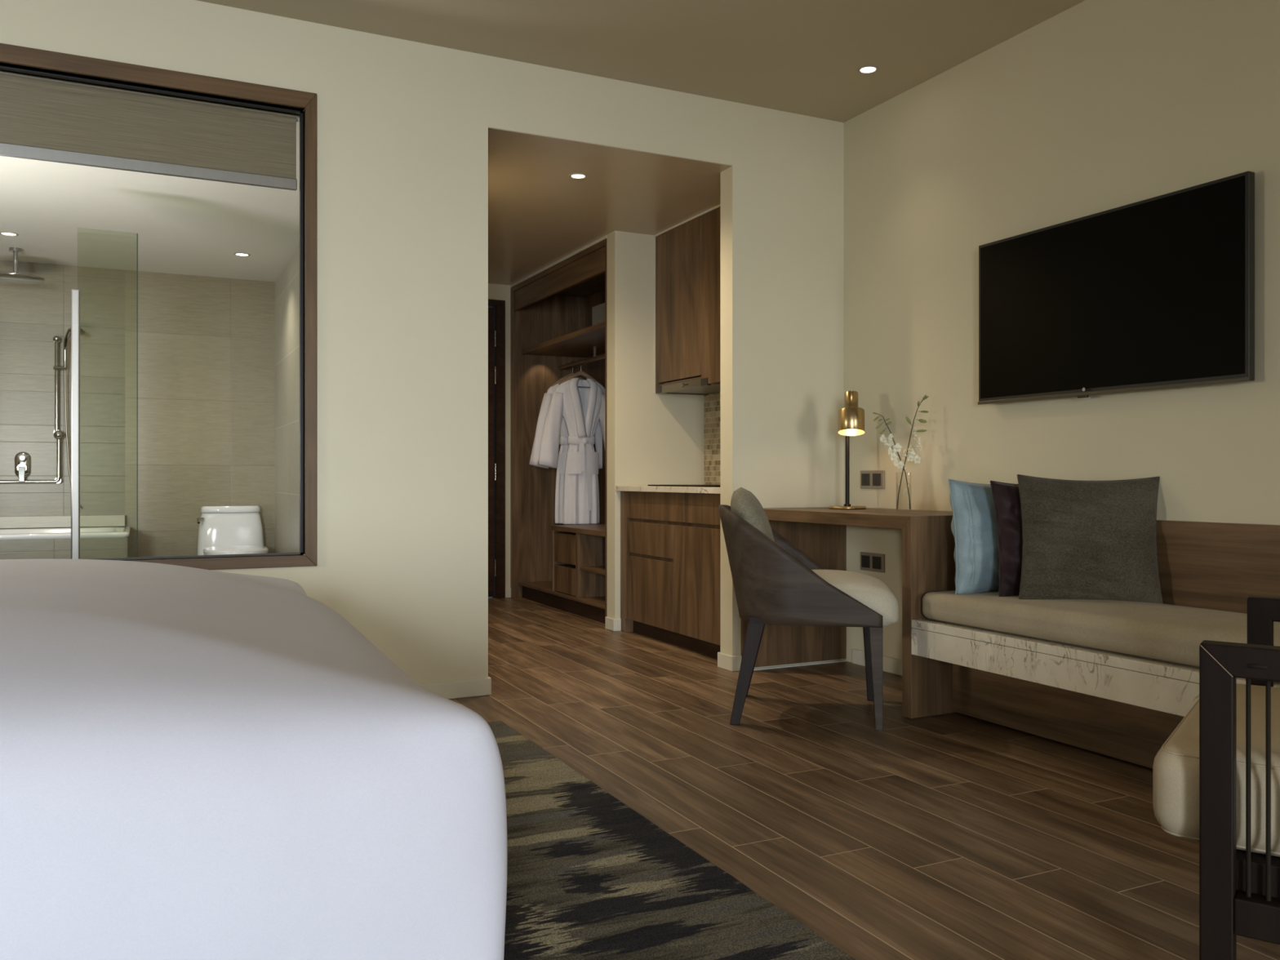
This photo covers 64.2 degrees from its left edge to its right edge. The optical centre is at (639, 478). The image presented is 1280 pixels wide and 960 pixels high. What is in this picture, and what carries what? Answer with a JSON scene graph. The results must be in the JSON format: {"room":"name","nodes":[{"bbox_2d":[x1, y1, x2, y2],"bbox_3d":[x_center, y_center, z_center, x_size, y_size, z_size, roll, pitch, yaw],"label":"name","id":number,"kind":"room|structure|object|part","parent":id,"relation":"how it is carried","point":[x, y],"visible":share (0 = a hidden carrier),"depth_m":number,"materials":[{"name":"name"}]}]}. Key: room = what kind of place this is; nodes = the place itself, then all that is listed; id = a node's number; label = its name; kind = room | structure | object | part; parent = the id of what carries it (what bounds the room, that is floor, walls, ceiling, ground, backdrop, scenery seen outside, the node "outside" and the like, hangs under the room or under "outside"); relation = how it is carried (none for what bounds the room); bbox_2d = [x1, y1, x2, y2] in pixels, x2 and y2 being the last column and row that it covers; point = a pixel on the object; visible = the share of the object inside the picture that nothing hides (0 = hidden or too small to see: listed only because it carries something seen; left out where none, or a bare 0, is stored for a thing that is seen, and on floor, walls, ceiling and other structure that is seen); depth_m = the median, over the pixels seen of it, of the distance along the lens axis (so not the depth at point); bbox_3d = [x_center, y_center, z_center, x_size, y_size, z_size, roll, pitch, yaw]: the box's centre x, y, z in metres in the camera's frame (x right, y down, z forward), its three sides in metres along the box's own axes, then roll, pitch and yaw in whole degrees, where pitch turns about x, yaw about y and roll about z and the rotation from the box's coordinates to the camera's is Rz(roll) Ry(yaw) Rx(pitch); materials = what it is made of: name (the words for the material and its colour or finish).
{"room":"hotel room","nodes":[
{"label":"hotel room","id":0,"kind":"room"},
{"bbox_2d":[0,259,275,557],"bbox_3d":[-4.069,-0.250,6.615,3.700,2.300,0.100,0,0,-26],"label":"wall","id":1,"kind":"structure","parent":0,"point":[206,344],"depth_m":6.91,"materials":[{"name":"tile"}]},
{"bbox_2d":[14,452,31,481],"bbox_3d":[-3.975,-0.072,6.559,0.090,0.195,0.075,0,0,-26],"label":"shower mixer","id":2,"kind":"object","parent":1,"relation":"attached to","point":[22,460],"visible":1,"depth_m":6.57,"materials":[{"name":"silver metal"}]},
{"bbox_3d":[-3.964,-0.025,6.537,0.042,0.100,0.024,0,0,-26],"label":"lever","id":3,"kind":"part","parent":2,"relation":"part of","materials":[{"name":"silver metal"}]},
{"bbox_2d":[0,430,63,484],"bbox_3d":[-4.140,-0.136,6.471,0.845,0.348,0.088,0,0,-26],"label":"grab rail","id":4,"kind":"object","parent":1,"relation":"attached to","point":[58,435],"visible":1,"depth_m":6.62,"materials":[{"name":"silver metal"}]},
{"bbox_2d":[53,327,84,508],"bbox_3d":[-3.699,-0.388,6.633,0.276,1.183,0.142,0,0,28],"label":"shower","id":5,"kind":"object","parent":1,"relation":"attached to","point":[56,340],"visible":0.74,"depth_m":6.62,"materials":[{"name":"silver metal"}]},
{"bbox_3d":[-3.801,-0.903,6.643,0.044,0.045,0.077,0,0,-26],"label":"rail mount","id":6,"kind":"part","parent":5,"relation":"part of","materials":[{"name":"silver metal"}]},
{"bbox_3d":[-3.667,-0.849,6.584,0.176,0.260,0.087,0,0,24],"label":"shower handle","id":7,"kind":"part","parent":5,"relation":"part of","materials":[{"name":"silver metal"}]},
{"bbox_2d":[0,117,299,281],"bbox_3d":[-3.307,-1.450,5.057,3.700,0.100,3.610,0,0,-26],"label":"ceiling","id":8,"kind":"structure","parent":0,"point":[64,214],"depth_m":5.51,"materials":[{"name":"paint"}]},
{"bbox_2d":[0,231,18,235],"bbox_3d":[-3.614,-1.397,5.836,0.100,0.005,0.100,0,0,-26],"label":"recessed light","id":9,"kind":"object","parent":8,"relation":"in","point":[6,233],"visible":1,"depth_m":5.84,"materials":[{"name":"white"}]},
{"bbox_2d":[0,247,44,284],"bbox_3d":[-3.804,-1.306,6.210,0.310,0.187,0.310,0,0,-26],"label":"shower","id":10,"kind":"object","parent":8,"relation":"hanging from","point":[14,277],"visible":1,"depth_m":6.20,"materials":[{"name":"silver metal"}]},
{"bbox_2d":[233,252,250,256],"bbox_3d":[-2.489,-1.397,6.374,0.100,0.005,0.100,0,0,-26],"label":"recessed light","id":11,"kind":"object","parent":8,"relation":"in","point":[238,254],"visible":1,"depth_m":6.37,"materials":[{"name":"white"}]},
{"bbox_2d":[275,246,299,552],"bbox_3d":[-1.729,-0.250,5.761,0.246,2.300,3.490,0,0,-26],"label":"wall","id":12,"kind":"structure","parent":0,"point":[287,283],"depth_m":6.67,"materials":[{"name":"tile"}]},
{"bbox_2d":[0,0,844,684],"bbox_3d":[-1.630,-0.427,3.806,5.814,2.655,0.110,0,0,-26],"label":"wall","id":13,"kind":"structure","parent":0,"point":[402,125],"depth_m":4.15,"materials":[{"name":"paint"}]},
{"bbox_2d":[0,43,316,569],"bbox_3d":[-2.142,-0.571,3.542,1.948,1.817,0.114,0,0,-26],"label":"window","id":14,"kind":"structure","parent":13,"relation":"in","point":[27,57],"depth_m":3.85,"materials":[{"name":"brown wood"}]},
{"bbox_2d":[0,71,297,191],"bbox_3d":[-2.162,-1.267,3.584,1.823,0.290,0.040,0,0,-26],"label":"roller blind","id":15,"kind":"object","parent":14,"relation":"attached to","point":[42,119],"visible":1,"depth_m":3.74,"materials":[{"name":"fabric"}]},
{"bbox_3d":[-2.158,-1.143,3.575,1.823,0.043,0.018,0,0,-26],"label":"rail","id":16,"kind":"part","parent":15,"relation":"part of","materials":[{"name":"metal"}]},
{"bbox_3d":[-2.142,-1.448,3.542,1.947,0.061,0.114,0,0,-26],"label":"casing","id":17,"kind":"part","parent":14,"relation":"part of","materials":[{"name":"brown wood"}]},
{"bbox_3d":[-2.143,-0.558,3.544,1.842,1.690,0.006,0,0,-26],"label":"pane","id":18,"kind":"part","parent":14,"relation":"part of","materials":[{"name":"clear glass"}]},
{"bbox_3d":[-2.142,0.317,3.542,1.946,0.043,0.114,0,0,-26],"label":"casing","id":19,"kind":"part","parent":14,"relation":"part of","materials":[{"name":"brown wood"}]},
{"bbox_3d":[-1.286,-0.571,3.960,0.043,1.816,0.114,0,0,-26],"label":"casing","id":20,"kind":"part","parent":14,"relation":"part of","materials":[{"name":"brown wood"}]},
{"bbox_2d":[418,676,491,698],"bbox_3d":[-2.404,0.864,3.420,3.924,0.072,0.123,0,0,-26],"label":"baseboard","id":21,"kind":"structure","parent":13,"relation":"attached to","point":[478,686],"depth_m":4.17,"materials":[{"name":"paint"}]},
{"bbox_2d":[717,652,741,671],"bbox_3d":[0.422,0.864,4.807,0.056,0.072,0.133,0,0,-26],"label":"baseboard","id":22,"kind":"object","parent":13,"relation":"attached to","point":[725,661],"visible":0.88,"depth_m":4.76,"materials":[{"name":"paint"}]},
{"bbox_2d":[488,283,510,587],"bbox_3d":[-1.267,-0.278,7.606,1.824,2.355,0.100,0,0,-26],"label":"wall","id":23,"kind":"structure","parent":0,"point":[495,291],"depth_m":7.68,"materials":[{"name":"paint"}]},
{"bbox_2d":[488,298,505,598],"bbox_3d":[-1.481,-0.217,7.488,0.995,2.235,0.105,0,0,-26],"label":"door","id":24,"kind":"structure","parent":23,"relation":"in","point":[496,308],"depth_m":7.64,"materials":[{"name":"brown wood"}]},
{"bbox_2d":[505,587,621,631],"bbox_3d":[-0.560,0.864,6.838,0.057,0.072,1.903,0,0,-27],"label":"baseboard","id":25,"kind":"structure","parent":23,"relation":"attached to","point":[611,624],"depth_m":6.02,"materials":[{"name":"paint"}]},
{"bbox_2d":[488,126,732,284],"bbox_3d":[-0.508,-1.505,6.163,2.100,0.100,3.360,0,0,-26],"label":"ceiling","id":26,"kind":"structure","parent":0,"point":[539,215],"depth_m":5.25,"materials":[{"name":"paint"}]},
{"bbox_2d":[568,173,587,178],"bbox_3d":[-0.298,-1.452,4.903,0.092,0.005,0.092,0,0,-26],"label":"recessed light","id":27,"kind":"object","parent":26,"relation":"in","point":[574,175],"visible":1,"depth_m":4.90,"materials":[{"name":"white"}]},
{"bbox_2d":[196,0,1084,122],"bbox_3d":[0.491,-1.805,-0.322,6.000,0.100,9.390,0,0,-26],"label":"ceiling","id":28,"kind":"structure","parent":0,"point":[803,57],"depth_m":4.02,"materials":[{"name":"paint"}]},
{"bbox_2d":[857,65,879,74],"bbox_3d":[0.979,-1.752,4.374,0.092,0.005,0.092,0,0,-26],"label":"recessed light","id":29,"kind":"object","parent":28,"relation":"in","point":[865,69],"visible":1,"depth_m":4.37,"materials":[{"name":"white"}]},
{"bbox_2d":[606,231,704,619],"bbox_3d":[0.103,-0.278,6.181,0.614,2.355,0.115,0,0,-26],"label":"wall","id":30,"kind":"structure","parent":0,"point":[653,438],"depth_m":6.07,"materials":[{"name":"paint"}]},
{"bbox_2d":[448,596,1279,959],"bbox_3d":[-0.222,0.950,1.138,6.000,0.100,12.640,0,0,-26],"label":"floor","id":31,"kind":"structure","parent":0,"point":[954,836],"depth_m":2.85,"materials":[{"name":"brown wood"}]},
{"bbox_2d":[510,238,606,623],"bbox_3d":[-0.313,-0.268,7.029,0.611,2.335,1.773,0,0,-26],"label":"wardrobe","id":32,"kind":"object","parent":31,"relation":"on","point":[560,566],"visible":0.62,"depth_m":7.65,"materials":[{"name":"brown wood"}]},
{"bbox_3d":[-0.692,-0.268,7.803,0.611,2.335,0.050,0,0,-26],"label":"panel","id":33,"kind":"part","parent":32,"relation":"part of","materials":[{"name":"brown wood"}]},
{"bbox_2d":[510,235,606,288],"bbox_3d":[-0.588,-1.445,6.895,0.006,0.018,1.773,0,0,-26],"label":"trim","id":34,"kind":"structure","parent":32,"relation":"attached to","point":[601,239],"depth_m":6.75,"materials":[{"name":"paint"}]},
{"bbox_2d":[518,581,604,608],"bbox_3d":[-0.295,0.793,7.024,0.548,0.018,1.696,0,0,-26],"label":"shelf","id":35,"kind":"object","parent":32,"relation":"attached to","point":[591,600],"depth_m":6.86,"materials":[{"name":"brown wood"}]},
{"bbox_2d":[521,321,604,357],"bbox_3d":[-0.284,-0.950,7.029,0.523,0.036,1.696,0,0,-26],"label":"shelf","id":36,"kind":"object","parent":32,"relation":"attached to","point":[582,343],"depth_m":7.22,"materials":[{"name":"brown wood"}]},
{"bbox_3d":[-0.284,0.689,6.992,0.498,0.178,0.407,0,0,-26],"label":"drawer","id":37,"kind":"part","parent":32,"relation":"part of","materials":[{"name":"brown wood"}]},
{"bbox_3d":[-0.284,0.474,6.992,0.498,0.199,0.407,0,0,-26],"label":"drawer","id":38,"kind":"part","parent":32,"relation":"part of","materials":[{"name":"brown wood"}]},
{"bbox_2d":[550,360,584,386],"bbox_3d":[-0.500,-0.766,7.581,0.351,0.210,0.033,0,0,-26],"label":"hanger","id":39,"kind":"object","parent":32,"relation":"hanging from","point":[561,380],"visible":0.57,"depth_m":7.54,"materials":[{"name":"brown wood"}]},
{"bbox_2d":[528,382,602,524],"bbox_3d":[-0.494,-0.194,7.576,0.706,1.062,0.174,0,0,-26],"label":"bathrobe","id":40,"kind":"object","parent":39,"relation":"hanging from","point":[535,455],"visible":0.25,"depth_m":7.49,"materials":[{"name":"white fabric"}]},
{"bbox_2d":[558,358,603,387],"bbox_3d":[-0.430,-0.766,7.437,0.351,0.210,0.033,0,0,-26],"label":"hanger","id":41,"kind":"object","parent":32,"relation":"hanging from","point":[580,372],"visible":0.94,"depth_m":7.43,"materials":[{"name":"brown wood"}]},
{"bbox_2d":[537,377,604,524],"bbox_3d":[-0.425,-0.194,7.433,0.698,1.062,0.170,0,0,-26],"label":"bathrobe","id":42,"kind":"object","parent":41,"relation":"hanging from","point":[581,409],"visible":0.94,"depth_m":7.36,"materials":[{"name":"white fabric"}]},
{"bbox_3d":[-0.241,-0.845,7.051,0.032,0.032,1.696,0,0,-26],"label":"hanging rail","id":43,"kind":"part","parent":32,"relation":"part of","materials":[{"name":"brown wood"}]},
{"bbox_2d":[579,565,604,574],"bbox_3d":[-0.037,0.590,6.525,0.521,0.020,0.572,0,0,-26],"label":"shelf","id":44,"kind":"object","parent":32,"relation":"attached to","point":[583,569],"depth_m":6.60,"materials":[{"name":"brown wood"}]},
{"bbox_3d":[-0.042,-0.300,7.148,0.019,2.200,1.696,0,0,-26],"label":"panel","id":45,"kind":"part","parent":32,"relation":"part of","materials":[{"name":"brown wood"}]},
{"bbox_2d":[591,302,604,325],"bbox_3d":[-0.142,-1.059,6.804,0.280,0.182,0.250,0,0,-26],"label":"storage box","id":46,"kind":"object","parent":32,"relation":"on","point":[597,311],"visible":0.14,"depth_m":6.75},
{"bbox_3d":[0.071,-0.268,6.244,0.611,2.335,0.025,0,0,-26],"label":"panel","id":47,"kind":"part","parent":32,"relation":"part of","materials":[{"name":"brown wood"}]},
{"bbox_2d":[620,491,719,657],"bbox_3d":[0.417,0.489,5.569,0.581,0.822,1.250,0,0,-26],"label":"base cabinet","id":48,"kind":"object","parent":31,"relation":"on","point":[670,541],"visible":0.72,"depth_m":5.43,"materials":[{"name":"brown wood"}]},
{"bbox_3d":[0.056,0.339,5.670,0.020,0.180,0.574,0,0,-26],"label":"drawer","id":49,"kind":"part","parent":48,"relation":"part of","materials":[{"name":"brown wood"}]},
{"bbox_3d":[0.056,0.632,5.670,0.020,0.368,0.574,0,0,-26],"label":"door","id":50,"kind":"part","parent":48,"relation":"part of","materials":[{"name":"brown wood"}]},
{"bbox_2d":[615,485,719,493],"bbox_3d":[0.405,0.060,5.563,0.609,0.031,1.258,0,0,-26],"label":"countertop","id":51,"kind":"structure","parent":48,"relation":"on","point":[706,490],"depth_m":5.37,"materials":[{"name":"stone"}]},
{"bbox_2d":[647,484,719,487],"bbox_3d":[0.401,0.041,5.578,0.420,0.007,0.770,0,0,-26],"label":"cooktop","id":52,"kind":"object","parent":51,"relation":"in","point":[708,485],"visible":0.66,"depth_m":5.41,"materials":[{"name":"black glass"}]},
{"bbox_3d":[0.185,0.154,5.406,0.020,0.153,1.161,0,0,-26],"label":"drawer","id":53,"kind":"part","parent":48,"relation":"part of","materials":[{"name":"brown wood"}]},
{"bbox_3d":[0.311,0.532,5.147,0.020,0.566,0.584,0,0,-26],"label":"door","id":54,"kind":"part","parent":48,"relation":"part of","materials":[{"name":"brown wood"}]},
{"bbox_2d":[487,720,855,959],"bbox_3d":[-0.912,0.892,1.844,2.382,0.013,3.015,0,0,-26],"label":"rug","id":55,"kind":"object","parent":31,"relation":"on","point":[589,877],"visible":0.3,"depth_m":2.19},
{"bbox_2d":[0,559,507,959],"bbox_3d":[-1.657,0.533,1.686,2.404,0.705,1.914,0,0,-26],"label":"bed","id":56,"kind":"object","parent":55,"relation":"on","point":[196,763],"visible":1,"depth_m":1.26,"materials":[{"name":"white fabric"}]},
{"bbox_2d":[717,487,898,730],"bbox_3d":[0.639,0.468,3.936,0.680,0.865,0.543,0,0,9],"label":"desk chair","id":57,"kind":"object","parent":31,"relation":"on","point":[775,582],"visible":1,"depth_m":3.71,"materials":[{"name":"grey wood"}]},
{"bbox_3d":[0.396,0.716,3.754,0.124,0.368,0.086,0,0,9],"label":"leg","id":58,"kind":"part","parent":57,"relation":"part of","materials":[{"name":"grey wood"}]},
{"bbox_2d":[730,487,774,541],"bbox_3d":[0.466,0.233,3.964,0.225,0.395,0.370,0,0,9],"label":"cushion","id":59,"kind":"object","parent":57,"relation":"on","point":[744,504],"depth_m":3.83,"materials":[{"name":"grey fabric"}]},
{"bbox_3d":[0.468,0.716,4.186,0.124,0.368,0.086,0,0,9],"label":"leg","id":60,"kind":"part","parent":57,"relation":"part of","materials":[{"name":"grey wood"}]},
{"bbox_3d":[0.664,0.521,3.932,0.455,0.023,0.470,0,0,9],"label":"seat frame","id":61,"kind":"part","parent":57,"relation":"part of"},
{"bbox_2d":[812,569,898,626],"bbox_3d":[0.711,0.448,3.924,0.532,0.187,0.492,0,0,9],"label":"seat cushion","id":62,"kind":"object","parent":57,"relation":"on","point":[841,598],"depth_m":3.67,"materials":[{"name":"fabric"}]},
{"bbox_3d":[0.925,0.716,4.136,0.047,0.368,0.037,0,0,9],"label":"leg","id":63,"kind":"part","parent":57,"relation":"part of","materials":[{"name":"grey wood"}]},
{"bbox_3d":[0.845,0.716,3.655,0.047,0.368,0.037,0,0,9],"label":"leg","id":64,"kind":"part","parent":57,"relation":"part of","materials":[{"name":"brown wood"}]},
{"bbox_2d":[741,506,956,718],"bbox_3d":[0.983,0.521,4.402,0.594,0.758,1.111,0,0,-26],"label":"desk","id":65,"kind":"object","parent":31,"relation":"on","point":[928,543],"visible":0.44,"depth_m":3.95,"materials":[{"name":"brown wood"}]},
{"bbox_3d":[0.743,0.540,4.892,0.594,0.696,0.021,0,0,-26],"label":"wall panel","id":66,"kind":"part","parent":65,"relation":"part of","materials":[{"name":"brown wood"}]},
{"bbox_2d":[828,391,866,509],"bbox_3d":[0.959,-0.127,4.659,0.176,0.537,0.214,0,0,-26],"label":"table lamp","id":67,"kind":"object","parent":65,"relation":"on","point":[851,418],"visible":1,"depth_m":4.61,"materials":[{"name":"gold metal"}]},
{"bbox_3d":[0.956,-0.294,4.614,0.132,0.203,0.135,0,0,-26],"label":"lamp shade","id":68,"kind":"part","parent":67,"relation":"part of","materials":[{"name":"gold metal"}]},
{"bbox_2d":[896,483,911,511],"bbox_3d":[1.143,0.058,4.420,0.065,0.166,0.065,0,0,-26],"label":"glass vase","id":69,"kind":"object","parent":65,"relation":"on","point":[896,483],"visible":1,"depth_m":4.41,"materials":[{"name":"glass"}]},
{"bbox_2d":[872,412,910,508],"bbox_3d":[1.090,-0.074,4.397,0.173,0.420,0.062,0,0,-19],"label":"stem","id":70,"kind":"object","parent":69,"relation":"in","point":[894,447],"visible":1,"depth_m":4.39,"materials":[{"name":"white plant"}]},
{"bbox_2d":[896,395,928,509],"bbox_3d":[1.182,-0.113,4.420,0.126,0.497,0.064,0,0,-26],"label":"stem","id":71,"kind":"object","parent":69,"relation":"in","point":[912,455],"visible":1,"depth_m":4.42,"materials":[{"name":"green plant"}]},
{"bbox_3d":[1.241,0.519,3.938,0.538,0.753,0.050,0,0,-26],"label":"panel","id":72,"kind":"part","parent":65,"relation":"part of","materials":[{"name":"brown wood"}]},
{"bbox_2d":[911,520,1279,768],"bbox_3d":[1.827,0.521,2.739,0.538,0.757,2.617,0,0,-26],"label":"bench","id":73,"kind":"object","parent":31,"relation":"on","point":[1122,706],"visible":0.57,"depth_m":3.28,"materials":[{"name":"brown wood"}]},
{"bbox_3d":[1.774,0.723,2.713,0.020,0.331,2.617,0,0,-26],"label":"kick panel","id":74,"kind":"part","parent":73,"relation":"part of","materials":[{"name":"brown wood"}]},
{"bbox_2d":[922,590,1279,666],"bbox_3d":[1.830,0.462,2.725,0.499,0.122,2.620,0,0,-26],"label":"seat cushion","id":75,"kind":"object","parent":73,"relation":"on","point":[1174,633],"visible":0.83,"depth_m":3.13,"materials":[{"name":"beige fabric"}]},
{"bbox_2d":[948,479,999,595],"bbox_3d":[1.339,0.220,3.800,0.471,0.434,0.170,0,0,-26],"label":"cushion","id":76,"kind":"object","parent":75,"relation":"on","point":[973,524],"visible":0.41,"depth_m":3.69,"materials":[{"name":"blue fabric"}]},
{"bbox_2d":[990,480,1022,596],"bbox_3d":[1.452,0.223,3.644,0.404,0.429,0.157,0,0,-10],"label":"cushion","id":77,"kind":"object","parent":75,"relation":"on","point":[1006,496],"visible":0.21,"depth_m":3.59,"materials":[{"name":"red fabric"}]},
{"bbox_2d":[1017,474,1163,604],"bbox_3d":[1.532,0.214,3.481,0.467,0.456,0.170,0,0,14],"label":"cushion","id":78,"kind":"object","parent":75,"relation":"on","point":[1082,540],"visible":0.96,"depth_m":3.44,"materials":[{"name":"grey fabric"}]},
{"bbox_3d":[2.060,0.334,2.853,0.019,0.381,2.617,0,0,-26],"label":"backrest","id":79,"kind":"part","parent":73,"relation":"part of","materials":[{"name":"brown wood"}]},
{"bbox_2d":[1152,595,1279,959],"bbox_3d":[1.367,0.520,1.738,0.804,0.760,0.806,0,0,36],"label":"armchair","id":80,"kind":"object","parent":31,"relation":"on","point":[1216,776],"visible":1,"depth_m":1.59,"materials":[{"name":"brown wood"}]},
{"bbox_2d":[1152,683,1279,857],"bbox_3d":[1.326,0.514,1.771,0.698,0.172,0.708,0,0,36],"label":"seat cushion","id":81,"kind":"object","parent":80,"relation":"on","point":[1175,767],"depth_m":1.66,"materials":[{"name":"beige fabric"}]},
{"bbox_3d":[0.909,0.580,1.603,0.047,0.640,0.042,0,0,36],"label":"post","id":82,"kind":"part","parent":80,"relation":"part of","materials":[{"name":"brown wood"}]},
{"bbox_3d":[1.183,0.283,1.407,0.718,0.049,0.043,0,0,36],"label":"arm rail","id":83,"kind":"part","parent":80,"relation":"part of","materials":[{"name":"brown wood"}]},
{"bbox_3d":[1.182,0.676,1.407,0.626,0.057,0.042,0,0,36],"label":"rail","id":84,"kind":"part","parent":80,"relation":"part of","materials":[{"name":"brown wood"}]},
{"bbox_3d":[1.407,0.627,1.712,0.710,0.055,0.716,0,0,36],"label":"seat frame","id":85,"kind":"part","parent":80,"relation":"part of","materials":[{"name":"brown wood"}]},
{"bbox_3d":[1.351,0.580,2.219,0.047,0.640,0.042,0,0,36],"label":"post","id":86,"kind":"part","parent":80,"relation":"part of","materials":[{"name":"brown wood"}]},
{"bbox_3d":[1.625,0.283,2.023,0.718,0.049,0.043,0,0,36],"label":"arm rail","id":87,"kind":"part","parent":80,"relation":"part of","materials":[{"name":"brown wood"}]},
{"bbox_2d":[708,0,1279,662],"bbox_3d":[2.360,-0.427,2.400,0.120,2.655,12.640,0,0,-26],"label":"wall","id":88,"kind":"structure","parent":0,"point":[1096,106],"depth_m":3.90,"materials":[{"name":"paint"}]},
{"bbox_2d":[655,207,719,395],"bbox_3d":[0.524,-0.977,5.619,0.346,0.937,1.254,0,0,-26],"label":"upper cabinet","id":89,"kind":"object","parent":88,"relation":"attached to","point":[687,255],"visible":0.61,"depth_m":5.74,"materials":[{"name":"brown wood"}]},
{"bbox_3d":[0.222,-1.004,5.863,0.019,0.875,0.551,0,0,-26],"label":"door","id":90,"kind":"part","parent":89,"relation":"part of","materials":[{"name":"brown wood"}]},
{"bbox_2d":[653,204,719,392],"bbox_3d":[0.364,-0.982,5.543,0.008,0.944,1.258,0,0,-26],"label":"trim","id":91,"kind":"structure","parent":89,"relation":"attached to","point":[717,206],"depth_m":6.10,"materials":[{"name":"paint"}]},
{"bbox_2d":[657,376,719,394],"bbox_3d":[0.387,-0.534,5.874,0.334,0.061,0.595,0,0,-26],"label":"range hood","id":92,"kind":"object","parent":89,"relation":"attached to","point":[695,384],"visible":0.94,"depth_m":5.85,"materials":[{"name":"metal"}]},
{"bbox_3d":[0.251,-0.551,5.808,0.019,0.006,0.585,0,0,-26],"label":"wood trim","id":93,"kind":"part","parent":92,"relation":"part of","materials":[{"name":"brown wood"}]},
{"bbox_3d":[0.499,-0.977,5.298,0.019,0.930,0.699,0,0,-26],"label":"door","id":94,"kind":"part","parent":89,"relation":"part of","materials":[{"name":"brown wood"}]},
{"bbox_2d":[704,392,719,484],"bbox_3d":[0.674,-0.233,5.694,0.008,0.554,1.258,0,0,-26],"label":"backsplash","id":95,"kind":"structure","parent":88,"relation":"attached to","point":[712,402],"depth_m":6.17,"materials":[{"name":"tile"}]},
{"bbox_2d":[860,470,884,488],"bbox_3d":[1.099,0.007,4.827,0.011,0.086,0.174,0,0,-26],"label":"power socket","id":96,"kind":"object","parent":88,"relation":"attached to","point":[869,479],"visible":1,"depth_m":4.82,"materials":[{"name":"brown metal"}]},
{"bbox_2d":[860,551,884,573],"bbox_3d":[1.099,0.398,4.827,0.011,0.086,0.174,0,0,-26],"label":"power socket","id":97,"kind":"object","parent":88,"relation":"attached to","point":[871,562],"visible":1,"depth_m":4.82,"materials":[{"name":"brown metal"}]},
{"bbox_2d":[852,648,902,675],"bbox_3d":[1.248,0.864,4.522,0.012,0.072,0.970,0,0,-26],"label":"baseboard","id":98,"kind":"structure","parent":88,"relation":"attached to","point":[892,665],"depth_m":4.73,"materials":[{"name":"paint"}]},
{"bbox_2d":[977,171,1254,404],"bbox_3d":[1.646,-0.617,3.647,0.066,0.654,1.125,0,0,-26],"label":"television","id":99,"kind":"object","parent":88,"relation":"attached to","point":[1157,292],"visible":1,"depth_m":3.52,"materials":[{"name":"black plastic"}]},
{"bbox_3d":[-3.307,0.950,5.057,3.700,0.100,3.610,0,0,-26],"label":"floor","id":100,"kind":"structure","parent":0,"visible":0},
{"bbox_2d":[0,514,130,559],"bbox_3d":[-4.082,0.573,6.097,1.844,0.655,0.816,0,0,-26],"label":"bathtub","id":101,"kind":"object","parent":100,"relation":"on","point":[28,540],"visible":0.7,"depth_m":6.08,"materials":[{"name":"white ceramic"}]},
{"bbox_2d":[71,233,137,559],"bbox_3d":[-2.512,-0.131,4.785,0.278,2.062,0.035,0,0,-26],"label":"screen","id":102,"kind":"object","parent":100,"relation":"on","point":[75,293],"visible":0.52,"depth_m":4.72,"materials":[{"name":"silver glass"}]},
{"bbox_2d":[196,505,268,555],"bbox_3d":[-2.712,0.546,6.803,0.435,0.708,0.745,0,0,-26],"label":"toilet","id":103,"kind":"object","parent":100,"relation":"on","point":[223,529],"visible":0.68,"depth_m":6.93,"materials":[{"name":"white ceramic"}]},
{"bbox_3d":[-2.964,0.287,6.875,0.045,0.041,0.065,0,0,-26],"label":"flush lever","id":104,"kind":"part","parent":103,"relation":"part of","materials":[{"name":"silver metal"}]},
{"bbox_3d":[-2.830,0.213,7.048,0.384,0.043,0.200,0,0,-26],"label":"tank lid","id":105,"kind":"part","parent":103,"relation":"part of","materials":[{"name":"white ceramic"}]},
{"bbox_3d":[-2.675,0.480,6.751,0.400,0.036,0.520,0,0,-26],"label":"seat lid","id":106,"kind":"part","parent":103,"relation":"part of","materials":[{"name":"white ceramic"}]}
]}

